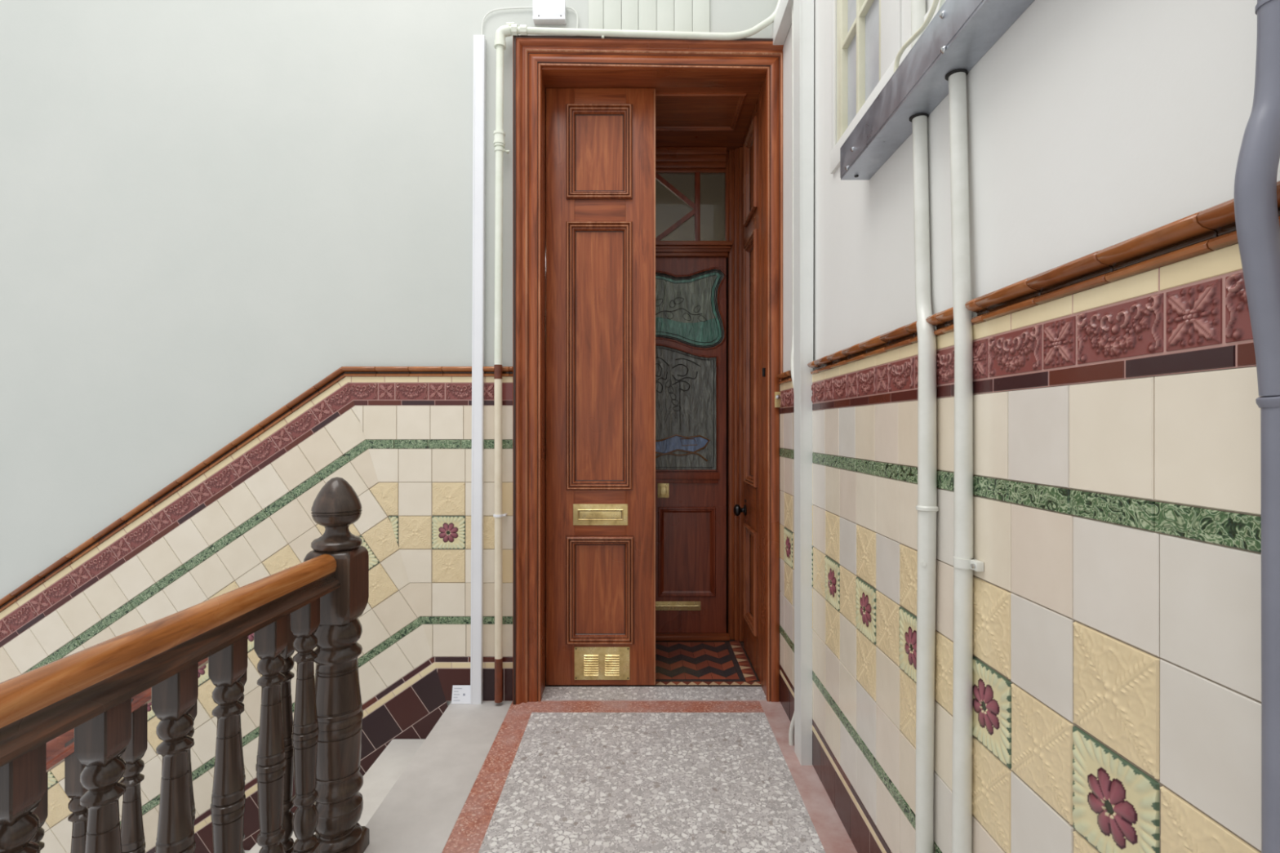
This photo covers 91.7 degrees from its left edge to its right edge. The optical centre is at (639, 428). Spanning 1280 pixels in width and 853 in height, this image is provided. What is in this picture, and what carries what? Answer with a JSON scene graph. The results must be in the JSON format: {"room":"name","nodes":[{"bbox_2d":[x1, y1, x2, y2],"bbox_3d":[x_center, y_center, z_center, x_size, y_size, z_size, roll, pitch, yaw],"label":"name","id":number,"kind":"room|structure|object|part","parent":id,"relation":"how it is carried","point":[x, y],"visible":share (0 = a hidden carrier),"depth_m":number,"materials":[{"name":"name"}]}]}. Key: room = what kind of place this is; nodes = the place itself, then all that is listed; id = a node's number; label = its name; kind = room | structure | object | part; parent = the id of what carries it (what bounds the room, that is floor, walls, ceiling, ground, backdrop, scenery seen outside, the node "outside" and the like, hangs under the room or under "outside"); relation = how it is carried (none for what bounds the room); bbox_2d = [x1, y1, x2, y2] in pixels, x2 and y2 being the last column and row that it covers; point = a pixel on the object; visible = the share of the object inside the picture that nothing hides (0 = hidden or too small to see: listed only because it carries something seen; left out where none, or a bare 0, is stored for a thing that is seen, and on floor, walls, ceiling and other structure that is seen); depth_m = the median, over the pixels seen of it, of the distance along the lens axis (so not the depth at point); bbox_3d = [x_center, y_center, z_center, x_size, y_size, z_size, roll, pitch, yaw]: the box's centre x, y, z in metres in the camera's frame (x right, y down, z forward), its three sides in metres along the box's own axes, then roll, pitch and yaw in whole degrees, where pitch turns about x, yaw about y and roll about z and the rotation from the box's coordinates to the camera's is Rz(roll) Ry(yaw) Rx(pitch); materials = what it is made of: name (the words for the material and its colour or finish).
{"room":"stairwell landing","nodes":[
{"label":"stairwell landing","id":0,"kind":"room"},
{"bbox_2d":[0,0,777,809],"bbox_3d":[-1.923,0.754,2.921,5.353,7.800,0.120,0,0,0],"label":"wall","id":1,"kind":"structure","parent":0,"point":[211,211],"depth_m":2.86,"materials":[{"name":"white paint"}]},
{"bbox_2d":[0,367,448,852],"bbox_3d":[-3.049,1.825,2.844,4.512,4.216,0.034,0,0,0],"label":"tiling","id":2,"kind":"structure","parent":1,"relation":"attached to","point":[264,526],"depth_m":2.85,"materials":[{"name":"tile"}]},
{"bbox_3d":[-3.327,1.083,2.844,3.957,2.732,0.034,0,0,0],"label":"dado rail","id":3,"kind":"part","parent":2,"relation":"part of","materials":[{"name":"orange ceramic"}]},
{"bbox_2d":[341,366,512,701],"bbox_3d":[-0.971,0.485,2.844,0.785,1.537,0.034,0,0,0],"label":"tiling","id":4,"kind":"structure","parent":1,"relation":"attached to","point":[415,422],"depth_m":2.85,"materials":[{"name":"tile"}]},
{"bbox_3d":[-0.972,-0.259,2.844,0.784,0.048,0.034,0,0,0],"label":"dado rail","id":5,"kind":"part","parent":4,"relation":"part of","materials":[{"name":"brown wood"}]},
{"bbox_2d":[470,35,485,704],"bbox_3d":[-0.740,-0.268,2.839,0.061,3.045,0.043,0,0,0],"label":"cable trunking","id":6,"kind":"object","parent":1,"relation":"attached to","point":[479,41],"visible":1,"depth_m":2.82,"materials":[{"name":"white plastic"}]},
{"bbox_2d":[481,6,533,35],"bbox_3d":[-0.609,-1.857,2.849,0.239,0.154,0.006,0,0,0],"label":"cable","id":7,"kind":"object","parent":6,"relation":"attached to","point":[518,7],"visible":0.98,"depth_m":2.85,"materials":[{"name":"white plastic"}]},
{"bbox_2d":[533,0,566,24],"bbox_3d":[-0.413,-1.899,2.837,0.146,0.091,0.048,0,0,0],"label":"junction box","id":8,"kind":"object","parent":1,"relation":"attached to","point":[544,11],"visible":1,"depth_m":2.82,"materials":[{"name":"white plastic"}]},
{"bbox_2d":[565,6,577,28],"bbox_3d":[-0.312,-1.858,2.849,0.058,0.150,0.006,0,0,0],"label":"cable","id":9,"kind":"object","parent":8,"relation":"hanging from","point":[574,10],"visible":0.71,"depth_m":2.85,"materials":[{"name":"white plastic"}]},
{"bbox_2d":[546,88,655,684],"bbox_3d":[-0.190,-0.201,3.027,0.531,2.898,0.064,0,0,0],"label":"door","id":10,"kind":"structure","parent":1,"relation":"in","point":[601,142],"depth_m":3.01,"materials":[{"name":"red wood"}]},
{"bbox_3d":[-0.198,-0.351,3.010,0.322,1.304,0.030,0,0,0],"label":"panel moulding","id":11,"kind":"part","parent":10,"relation":"part of","materials":[{"name":"brown wood"}]},
{"bbox_3d":[-0.198,-1.340,3.010,0.322,0.460,0.030,0,0,0],"label":"panel moulding","id":12,"kind":"part","parent":10,"relation":"part of","materials":[{"name":"brown wood"}]},
{"bbox_3d":[-0.198,-0.351,3.037,0.262,1.244,0.021,0,0,0],"label":"panel","id":13,"kind":"part","parent":10,"relation":"part of","materials":[{"name":"brown wood"}]},
{"bbox_3d":[-0.198,-1.340,3.037,0.262,0.400,0.021,0,0,0],"label":"panel","id":14,"kind":"part","parent":10,"relation":"part of","materials":[{"name":"brown wood"}]},
{"bbox_3d":[-0.194,0.786,3.010,0.330,0.526,0.030,0,0,0],"label":"panel moulding","id":15,"kind":"part","parent":10,"relation":"part of","materials":[{"name":"brown wood"}]},
{"bbox_3d":[-0.194,-1.590,3.037,0.249,0.120,0.044,0,0,0],"label":"rail","id":16,"kind":"part","parent":10,"relation":"part of","materials":[{"name":"red wood"}]},
{"bbox_3d":[-0.194,-1.056,3.037,0.249,0.187,0.044,0,0,0],"label":"rail","id":17,"kind":"part","parent":10,"relation":"part of","materials":[{"name":"red wood"}]},
{"bbox_3d":[-0.194,0.412,3.037,0.249,0.302,0.044,0,0,0],"label":"rail","id":18,"kind":"part","parent":10,"relation":"part of","materials":[{"name":"red wood"}]},
{"bbox_3d":[-0.194,1.128,3.037,0.249,0.239,0.044,0,0,0],"label":"rail","id":19,"kind":"part","parent":10,"relation":"part of","materials":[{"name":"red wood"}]},
{"bbox_3d":[-0.194,0.786,3.037,0.270,0.466,0.021,0,0,0],"label":"panel","id":20,"kind":"part","parent":10,"relation":"part of","materials":[{"name":"brown wood"}]},
{"bbox_3d":[-0.192,0.420,3.013,0.265,0.104,0.005,0,0,0],"label":"letter plate","id":21,"kind":"part","parent":10,"relation":"part of","materials":[{"name":"gold metal"}]},
{"bbox_2d":[574,647,629,679],"bbox_3d":[-0.184,1.142,3.013,0.268,0.159,0.004,0,0,0],"label":"vent grille","id":22,"kind":"object","parent":10,"relation":"attached to","point":[590,663],"depth_m":3.01,"materials":[{"name":"gold metal"}]},
{"bbox_2d":[493,0,780,702],"bbox_3d":[0.001,-0.457,2.816,1.329,3.388,0.066,0,0,0],"label":"gas pipe","id":23,"kind":"object","parent":1,"relation":"attached to","point":[510,28],"visible":0.94,"depth_m":2.79,"materials":[{"name":"white metal"}]},
{"bbox_2d":[512,35,783,704],"bbox_3d":[0.046,-0.265,3.268,1.247,3.038,0.907,0,0,0],"label":"door frame","id":24,"kind":"structure","parent":1,"relation":"attached to","point":[540,62],"depth_m":2.84,"materials":[{"name":"red wood"}]},
{"bbox_3d":[-0.516,-0.265,2.847,0.129,3.038,0.052,0,0,-7],"label":"jamb moulding","id":25,"kind":"part","parent":24,"relation":"part of","materials":[{"name":"red wood"}]},
{"bbox_3d":[0.037,-1.715,2.848,1.229,0.138,0.067,0,0,0],"label":"head moulding","id":26,"kind":"part","parent":24,"relation":"part of","materials":[{"name":"red wood"}]},
{"bbox_3d":[0.612,-0.230,2.846,0.084,2.968,0.029,0,0,32],"label":"jamb moulding","id":27,"kind":"part","parent":24,"relation":"part of","materials":[{"name":"red wood"}]},
{"bbox_2d":[588,0,709,31],"bbox_3d":[0.042,-2.476,2.855,0.555,1.341,0.012,0,0,0],"label":"boarding","id":28,"kind":"structure","parent":1,"relation":"attached to","point":[688,15],"depth_m":2.85,"materials":[{"name":"white wood"}]},
{"bbox_2d":[762,368,765,376],"bbox_3d":[0.582,-0.262,2.917,0.013,0.040,0.012,0,0,0],"label":"plate","id":29,"kind":"object","parent":1,"relation":"attached to","point":[763,369],"visible":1,"depth_m":2.91,"materials":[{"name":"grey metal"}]},
{"bbox_2d":[774,391,780,407],"bbox_3d":[0.629,-0.130,2.833,0.026,0.072,0.018,0,0,0],"label":"bell push","id":30,"kind":"object","parent":1,"relation":"attached to","point":[777,394],"visible":1,"depth_m":2.83,"materials":[{"name":"gold metal"}]},
{"bbox_2d":[364,640,857,852],"bbox_3d":[-0.123,1.337,1.091,1.653,0.165,5.260,0,0,0],"label":"floor","id":31,"kind":"structure","parent":0,"point":[698,759],"depth_m":2.23,"materials":[{"name":"grey stone"}]},
{"bbox_2d":[0,476,369,852],"bbox_3d":[-0.883,0.874,0.545,0.141,1.461,2.670,0,0,0],"label":"balustrade","id":32,"kind":"object","parent":31,"relation":"on","point":[90,691],"visible":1,"depth_m":1.31,"materials":[{"name":"brown wood"}]},
{"bbox_3d":[-0.883,0.378,0.477,0.062,0.048,2.534,0,0,0],"label":"handrail","id":33,"kind":"part","parent":32,"relation":"part of","materials":[{"name":"orange wood"}]},
{"bbox_3d":[-0.883,0.423,0.477,0.084,0.045,2.534,0,0,0],"label":"rail moulding","id":34,"kind":"part","parent":32,"relation":"part of","materials":[{"name":"brown wood"}]},
{"bbox_3d":[-0.883,0.978,1.810,0.141,1.253,0.141,0,0,0],"label":"newel post","id":35,"kind":"part","parent":32,"relation":"part of","materials":[{"name":"brown wood"}]},
{"bbox_2d":[244,739,425,852],"bbox_3d":[-2.370,2.484,2.304,3.008,2.120,1.087,0,0,0],"label":"staircase","id":36,"kind":"structure","parent":31,"relation":"attached to","point":[382,775],"depth_m":2.57,"materials":[{"name":"stone"}]},
{"bbox_2d":[30,613,296,852],"bbox_3d":[-2.216,1.495,1.810,2.534,2.236,0.084,0,0,0],"label":"balustrade","id":37,"kind":"object","parent":36,"relation":"on","point":[60,748],"visible":0.42,"depth_m":1.79,"materials":[{"name":"wood"}]},
{"bbox_3d":[-2.216,1.266,1.810,2.534,1.779,0.062,0,0,0],"label":"handrail","id":38,"kind":"part","parent":37,"relation":"part of","materials":[{"name":"red wood"}]},
{"bbox_3d":[-2.216,1.312,1.810,2.534,1.776,0.084,0,0,0],"label":"rail moulding","id":39,"kind":"part","parent":37,"relation":"part of","materials":[{"name":"red wood"}]},
{"bbox_2d":[451,685,470,703],"bbox_3d":[-0.809,1.216,2.833,0.096,0.075,0.023,0,0,0],"label":"paper notice","id":40,"kind":"object","parent":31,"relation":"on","point":[460,694],"visible":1,"depth_m":2.83,"materials":[{"name":"white paper"}]},
{"bbox_3d":[0.035,1.334,0.600,1.025,0.160,4.277,0,0,0],"label":"terrazzo panel","id":41,"kind":"part","parent":31,"relation":"part of","materials":[{"name":"grey stone"}]},
{"bbox_2d":[545,87,761,151],"bbox_3d":[0.060,-1.661,3.376,1.219,0.043,0.730,0,0,0],"label":"ceiling","id":42,"kind":"structure","parent":0,"point":[686,117],"depth_m":3.27,"materials":[{"name":"red wood"}]},
{"bbox_3d":[0.065,-1.647,3.246,0.919,0.013,0.370,0,0,0],"label":"soffit moulding","id":43,"kind":"part","parent":42,"relation":"part of","materials":[{"name":"red wood"}]},
{"bbox_2d":[655,174,724,240],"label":"transom window","id":44,"kind":"structure","parent":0,"point":[669,209],"depth_m":4.87,"materials":[{"name":"clear glass"}]},
{"bbox_2d":[655,146,743,641],"bbox_3d":[0.072,-0.199,3.692,1.125,2.905,0.100,0,0,0],"label":"door","id":45,"kind":"structure","parent":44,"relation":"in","point":[700,284],"depth_m":3.70,"materials":[{"name":"red wood"}]},
{"bbox_3d":[0.139,0.372,3.699,0.068,0.087,0.006,0,0,0],"label":"lock plate","id":46,"kind":"part","parent":45,"relation":"part of","materials":[{"name":"gold metal"}]},
{"bbox_3d":[0.072,0.099,3.715,0.684,0.116,0.003,0,0,0],"label":"blue glass","id":47,"kind":"part","parent":45,"relation":"part of","materials":[{"name":"blue glass"}]},
{"bbox_3d":[0.072,-0.123,3.717,0.772,0.750,0.003,0,0,0],"label":"pane","id":48,"kind":"part","parent":45,"relation":"part of","materials":[{"name":"grey glass"}]},
{"bbox_3d":[0.072,-0.771,3.715,0.790,0.285,0.003,0,0,0],"label":"field glass","id":49,"kind":"part","parent":45,"relation":"part of","materials":[{"name":"grey glass"}]},
{"bbox_3d":[0.279,0.737,3.696,0.343,0.535,0.013,0,0,0],"label":"panel moulding","id":50,"kind":"part","parent":45,"relation":"part of","materials":[{"name":"red wood"}]},
{"bbox_3d":[0.072,0.296,3.691,0.803,0.066,0.022,0,0,0],"label":"glass sill","id":51,"kind":"part","parent":45,"relation":"part of","materials":[{"name":"red wood"}]},
{"bbox_3d":[0.072,-0.713,3.716,0.830,0.444,0.003,0,0,0],"label":"border glass","id":52,"kind":"part","parent":45,"relation":"part of","materials":[{"name":"teal glass"}]},
{"bbox_3d":[0.072,-0.713,3.717,0.874,0.483,0.003,0,0,0],"label":"shield pane","id":53,"kind":"part","parent":45,"relation":"part of","materials":[{"name":"green glass"}]},
{"bbox_3d":[0.072,1.238,3.697,0.914,0.029,0.085,0,0,0],"label":"sill","id":54,"kind":"part","parent":45,"relation":"part of","materials":[{"name":"red wood"}]},
{"bbox_2d":[733,88,761,684],"bbox_3d":[0.579,-0.201,3.272,0.113,2.898,0.513,0,0,0],"label":"door","id":55,"kind":"structure","parent":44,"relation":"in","point":[752,509],"depth_m":3.24,"materials":[{"name":"red wood"}]},
{"bbox_3d":[0.556,0.459,3.469,0.068,0.068,0.068,0,0,0],"label":"knob","id":56,"kind":"part","parent":55,"relation":"part of","materials":[{"name":"black metal"}]},
{"bbox_3d":[0.586,0.786,3.276,0.030,0.525,0.319,0,0,0],"label":"panel moulding","id":57,"kind":"part","parent":55,"relation":"part of","materials":[{"name":"brown wood"}]},
{"bbox_3d":[0.586,-0.351,3.276,0.030,1.304,0.319,0,0,0],"label":"panel moulding","id":58,"kind":"part","parent":55,"relation":"part of","materials":[{"name":"brown wood"}]},
{"bbox_3d":[0.586,-1.340,3.276,0.030,0.460,0.319,0,0,0],"label":"panel moulding","id":59,"kind":"part","parent":55,"relation":"part of","materials":[{"name":"brown wood"}]},
{"bbox_3d":[0.613,-1.590,3.276,0.044,0.120,0.238,0,0,0],"label":"rail","id":60,"kind":"part","parent":55,"relation":"part of","materials":[{"name":"brown wood"}]},
{"bbox_3d":[0.613,-1.056,3.276,0.044,0.187,0.238,0,0,0],"label":"rail","id":61,"kind":"part","parent":55,"relation":"part of","materials":[{"name":"brown wood"}]},
{"bbox_3d":[0.613,0.412,3.276,0.044,0.302,0.238,0,0,0],"label":"rail","id":62,"kind":"part","parent":55,"relation":"part of","materials":[{"name":"brown wood"}]},
{"bbox_3d":[0.613,1.128,3.276,0.044,0.239,0.238,0,0,0],"label":"rail","id":63,"kind":"part","parent":55,"relation":"part of","materials":[{"name":"brown wood"}]},
{"bbox_3d":[0.613,0.786,3.276,0.021,0.466,0.259,0,0,0],"label":"panel","id":64,"kind":"part","parent":55,"relation":"part of","materials":[{"name":"brown wood"}]},
{"bbox_3d":[0.613,-0.351,3.276,0.021,1.244,0.259,0,0,0],"label":"panel","id":65,"kind":"part","parent":55,"relation":"part of","materials":[{"name":"brown wood"}]},
{"bbox_3d":[0.613,-1.340,3.276,0.021,0.400,0.259,0,0,0],"label":"panel","id":66,"kind":"part","parent":55,"relation":"part of","materials":[{"name":"brown wood"}]},
{"bbox_2d":[782,0,1279,413],"bbox_3d":[0.723,-0.846,0.661,0.140,4.600,4.400,0,0,0],"label":"wall","id":67,"kind":"structure","parent":0,"point":[1093,126],"depth_m":0.99,"materials":[{"name":"white paint"}]},
{"bbox_2d":[771,0,793,44],"bbox_3d":[0.627,-1.790,2.636,0.049,0.100,0.448,0,0,0],"label":"cable trunking","id":68,"kind":"object","parent":67,"relation":"attached to","point":[782,22],"visible":0.91,"depth_m":2.69,"materials":[{"name":"white plastic"}]},
{"bbox_2d":[788,4,794,746],"bbox_3d":[0.617,-0.896,2.493,0.048,4.300,0.160,0,0,7],"label":"conduit","id":69,"kind":"object","parent":67,"relation":"attached to","point":[791,732],"visible":0.34,"depth_m":2.55,"materials":[{"name":"white paint"}]},
{"bbox_2d":[793,0,813,765],"bbox_3d":[0.623,-0.896,2.359,0.059,4.300,0.104,0,0,0],"label":"cable trunking","id":70,"kind":"object","parent":67,"relation":"attached to","point":[803,10],"visible":0.94,"depth_m":2.31,"materials":[{"name":"white plastic"}]},
{"bbox_3d":[0.598,-0.896,2.359,0.010,4.300,0.104,0,0,0],"label":"trunking lid","id":71,"kind":"part","parent":70,"relation":"part of","materials":[{"name":"white plastic"}]},
{"bbox_2d":[830,0,946,173],"bbox_3d":[0.672,-1.336,1.683,0.062,0.960,0.824,0,0,0],"label":"window","id":72,"kind":"structure","parent":67,"relation":"in","point":[868,32],"depth_m":1.86,"materials":[{"name":"beige paint"}]},
{"bbox_3d":[0.678,-1.349,1.868,0.050,0.835,0.394,0,0,0],"label":"frame","id":73,"kind":"part","parent":72,"relation":"part of","materials":[{"name":"beige paint"}]},
{"bbox_3d":[0.675,-1.349,1.868,0.004,0.835,0.384,0,0,0],"label":"pane","id":74,"kind":"part","parent":72,"relation":"part of","materials":[{"name":"clear glass"}]},
{"bbox_3d":[0.649,-1.373,1.822,0.008,0.885,0.542,0,0,0],"label":"casing","id":75,"kind":"part","parent":72,"relation":"part of","materials":[{"name":"white paint"}]},
{"bbox_2d":[911,0,938,852],"bbox_3d":[0.628,0.008,1.381,0.045,2.492,0.124,0,0,11],"label":"pipe","id":76,"kind":"object","parent":67,"relation":"attached to","point":[926,507],"visible":0.97,"depth_m":1.34,"materials":[{"name":"white metal"}]},
{"bbox_2d":[840,0,1034,179],"bbox_3d":[0.610,-0.750,0.216,0.089,0.095,3.110,0,0,0],"label":"duct","id":77,"kind":"object","parent":67,"relation":"attached to","point":[961,32],"visible":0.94,"depth_m":1.28,"materials":[{"name":"metal"}]},
{"bbox_2d":[893,0,938,72],"bbox_3d":[0.598,-0.875,1.345,0.010,0.150,0.220,0,0,0],"label":"conduit","id":78,"kind":"object","parent":77,"relation":"attached to","point":[933,8],"visible":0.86,"depth_m":1.33,"materials":[{"name":"beige paint"}]},
{"bbox_2d":[937,0,945,10],"bbox_3d":[0.612,-0.881,1.276,0.009,0.097,0.051,0,0,0],"label":"conduit","id":79,"kind":"object","parent":67,"relation":"attached to","point":[942,2],"visible":0.14,"depth_m":1.25,"materials":[{"name":"green paint"}]},
{"bbox_2d":[948,71,983,852],"bbox_3d":[0.626,0.244,1.209,0.040,2.019,0.106,0,0,6],"label":"pipe","id":80,"kind":"object","parent":67,"relation":"attached to","point":[964,562],"visible":0.94,"depth_m":1.19,"materials":[{"name":"white metal"}]},
{"bbox_2d":[776,180,1279,852],"bbox_3d":[0.636,0.504,1.061,0.034,1.499,3.600,0,0,0],"label":"tiling","id":81,"kind":"structure","parent":67,"relation":"attached to","point":[1117,698],"depth_m":0.93,"materials":[{"name":"tile"}]},
{"bbox_3d":[0.636,-0.221,1.044,0.034,0.048,3.563,0,0,0],"label":"dado rail","id":82,"kind":"part","parent":81,"relation":"part of","materials":[{"name":"brown wood"}]},
{"bbox_2d":[1233,0,1279,852],"bbox_3d":[0.608,0.374,0.600,0.057,1.759,0.034,0,0,0],"label":"pipe","id":83,"kind":"object","parent":67,"relation":"attached to","point":[1255,193],"visible":1,"depth_m":0.59,"materials":[{"name":"grey plastic"}]}
]}

